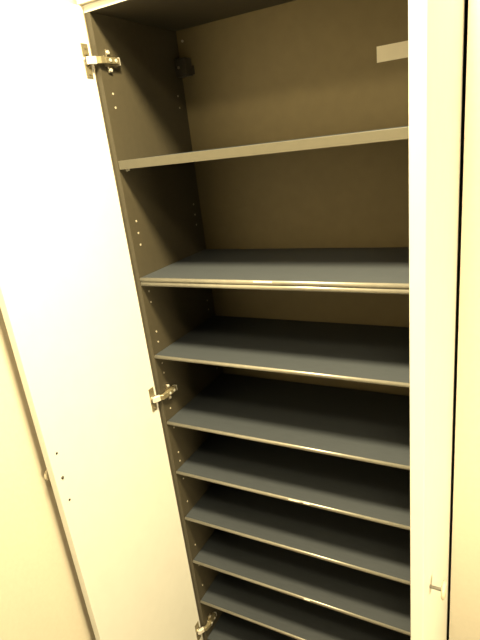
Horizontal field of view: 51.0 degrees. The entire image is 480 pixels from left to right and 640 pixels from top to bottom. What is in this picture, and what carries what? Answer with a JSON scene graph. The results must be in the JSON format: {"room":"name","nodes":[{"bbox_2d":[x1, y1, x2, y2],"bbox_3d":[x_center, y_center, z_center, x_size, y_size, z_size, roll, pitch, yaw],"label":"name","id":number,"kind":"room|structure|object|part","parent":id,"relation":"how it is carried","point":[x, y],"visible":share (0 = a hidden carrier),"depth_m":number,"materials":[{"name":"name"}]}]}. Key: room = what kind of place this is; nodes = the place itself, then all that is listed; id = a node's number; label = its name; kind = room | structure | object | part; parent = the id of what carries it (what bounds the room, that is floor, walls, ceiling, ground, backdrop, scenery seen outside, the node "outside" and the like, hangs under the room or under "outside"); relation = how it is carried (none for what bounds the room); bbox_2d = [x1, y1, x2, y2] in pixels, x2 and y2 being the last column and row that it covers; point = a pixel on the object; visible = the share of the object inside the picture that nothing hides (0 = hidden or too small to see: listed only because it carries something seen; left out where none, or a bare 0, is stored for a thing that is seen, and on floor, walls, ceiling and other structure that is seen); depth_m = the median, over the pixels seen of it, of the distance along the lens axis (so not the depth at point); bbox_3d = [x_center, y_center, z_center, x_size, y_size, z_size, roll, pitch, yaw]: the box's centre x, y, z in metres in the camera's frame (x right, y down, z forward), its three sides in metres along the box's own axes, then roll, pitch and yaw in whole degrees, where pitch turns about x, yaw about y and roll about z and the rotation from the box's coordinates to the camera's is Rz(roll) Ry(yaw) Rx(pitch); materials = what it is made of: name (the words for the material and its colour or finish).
{"room":"entrance hallway","nodes":[
{"label":"entrance hallway","id":0,"kind":"room"},
{"bbox_2d":[0,0,95,639],"bbox_3d":[-1.056,0.478,0.265,0.100,2.700,3.856,4,22,28],"label":"wall","id":1,"kind":"structure","parent":0,"point":[42,598],"depth_m":1.20,"materials":[{"name":"beige paint"}]},
{"bbox_2d":[65,0,479,639],"bbox_3d":[1.211,-0.010,0.861,3.285,2.700,0.468,4,22,28],"label":"wall","id":2,"kind":"structure","parent":0,"point":[464,624],"depth_m":1.06,"materials":[{"name":"beige paint"}]},
{"bbox_3d":[0.553,1.883,-0.042,3.385,0.100,3.856,4,22,28],"label":"floor","id":3,"kind":"structure","parent":0,"visible":0},
{"bbox_2d":[0,0,468,639],"bbox_3d":[0.098,0.286,1.310,0.890,2.102,0.766,4,22,28],"label":"cabinet","id":4,"kind":"object","parent":3,"relation":"on","point":[289,173],"visible":1,"depth_m":1.35,"materials":[{"name":"grey laminate"}]},
{"bbox_3d":[-0.441,0.372,1.205,0.049,0.032,0.032,4,22,28],"label":"knob","id":5,"kind":"part","parent":4,"relation":"part of","materials":[{"name":"grey metal"}]},
{"bbox_3d":[-0.349,0.292,1.340,0.020,2.027,0.401,4,22,28],"label":"door","id":6,"kind":"part","parent":4,"relation":"part of","materials":[{"name":"white laminate"}]},
{"bbox_3d":[-0.154,0.186,1.655,0.017,2.084,0.362,4,22,28],"label":"panel","id":7,"kind":"part","parent":4,"relation":"part of","materials":[{"name":"grey laminate"}]},
{"bbox_3d":[0.069,-0.760,1.129,0.764,0.016,0.355,4,22,28],"label":"panel","id":8,"kind":"part","parent":4,"relation":"part of","materials":[{"name":"grey laminate"}]},
{"bbox_3d":[0.300,1.121,1.793,0.764,0.016,0.354,4,22,28],"label":"panel","id":9,"kind":"part","parent":4,"relation":"part of","materials":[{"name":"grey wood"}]},
{"bbox_2d":[130,126,408,159],"bbox_3d":[0.110,-0.432,1.245,0.763,0.022,0.351,4,22,28],"label":"shelf","id":10,"kind":"object","parent":4,"relation":"attached to","point":[351,136],"depth_m":1.16,"materials":[{"name":"grey laminate"}]},
{"bbox_2d":[141,247,408,283],"bbox_3d":[0.142,-0.147,1.341,0.763,0.011,0.340,4,22,28],"label":"shelf","id":11,"kind":"object","parent":4,"relation":"attached to","point":[198,265],"depth_m":1.32,"materials":[{"name":"grey laminate"}]},
{"bbox_2d":[156,315,409,382],"bbox_3d":[0.169,0.069,1.418,0.763,0.010,0.340,4,22,28],"label":"shelf","id":12,"kind":"object","parent":4,"relation":"attached to","point":[365,350],"depth_m":1.41,"materials":[{"name":"grey laminate"}]},
{"bbox_2d":[168,373,409,465],"bbox_3d":[0.194,0.276,1.490,0.763,0.010,0.340,4,22,28],"label":"shelf","id":13,"kind":"object","parent":4,"relation":"attached to","point":[354,421],"depth_m":1.48,"materials":[{"name":"grey laminate"}]},
{"bbox_3d":[0.266,0.119,1.607,0.764,2.024,0.008,4,22,28],"label":"panel","id":14,"kind":"part","parent":4,"relation":"part of","materials":[{"name":"grey wood"}]},
{"bbox_2d":[177,433,409,525],"bbox_3d":[0.215,0.443,1.549,0.763,0.010,0.340,4,22,28],"label":"shelf","id":15,"kind":"object","parent":4,"relation":"attached to","point":[377,493],"depth_m":1.49,"materials":[{"name":"grey laminate"}]},
{"bbox_2d":[185,483,409,580],"bbox_3d":[0.235,0.611,1.609,0.763,0.010,0.340,4,22,28],"label":"shelf","id":16,"kind":"object","parent":4,"relation":"attached to","point":[378,549],"depth_m":1.53,"materials":[{"name":"grey laminate"}]},
{"bbox_2d":[194,529,410,631],"bbox_3d":[0.256,0.781,1.669,0.763,0.010,0.340,4,22,28],"label":"shelf","id":17,"kind":"object","parent":4,"relation":"attached to","point":[384,602],"depth_m":1.58,"materials":[{"name":"grey laminate"}]},
{"bbox_2d":[201,572,410,639],"bbox_3d":[0.277,0.951,1.728,0.763,0.010,0.340,4,22,28],"label":"shelf","id":18,"kind":"object","parent":4,"relation":"attached to","point":[299,619],"depth_m":1.68,"materials":[{"name":"grey laminate"}]},
{"bbox_3d":[0.370,0.338,0.958,0.020,2.027,0.401,4,22,28],"label":"door","id":19,"kind":"part","parent":4,"relation":"part of","materials":[{"name":"white laminate"}]},
{"bbox_3d":[0.331,0.462,0.872,0.049,0.032,0.032,4,22,28],"label":"knob","id":20,"kind":"part","parent":4,"relation":"part of","materials":[{"name":"grey metal"}]},
{"bbox_3d":[0.533,0.230,1.291,0.017,2.084,0.362,4,22,28],"label":"panel","id":21,"kind":"part","parent":4,"relation":"part of","materials":[{"name":"grey laminate"}]}
]}

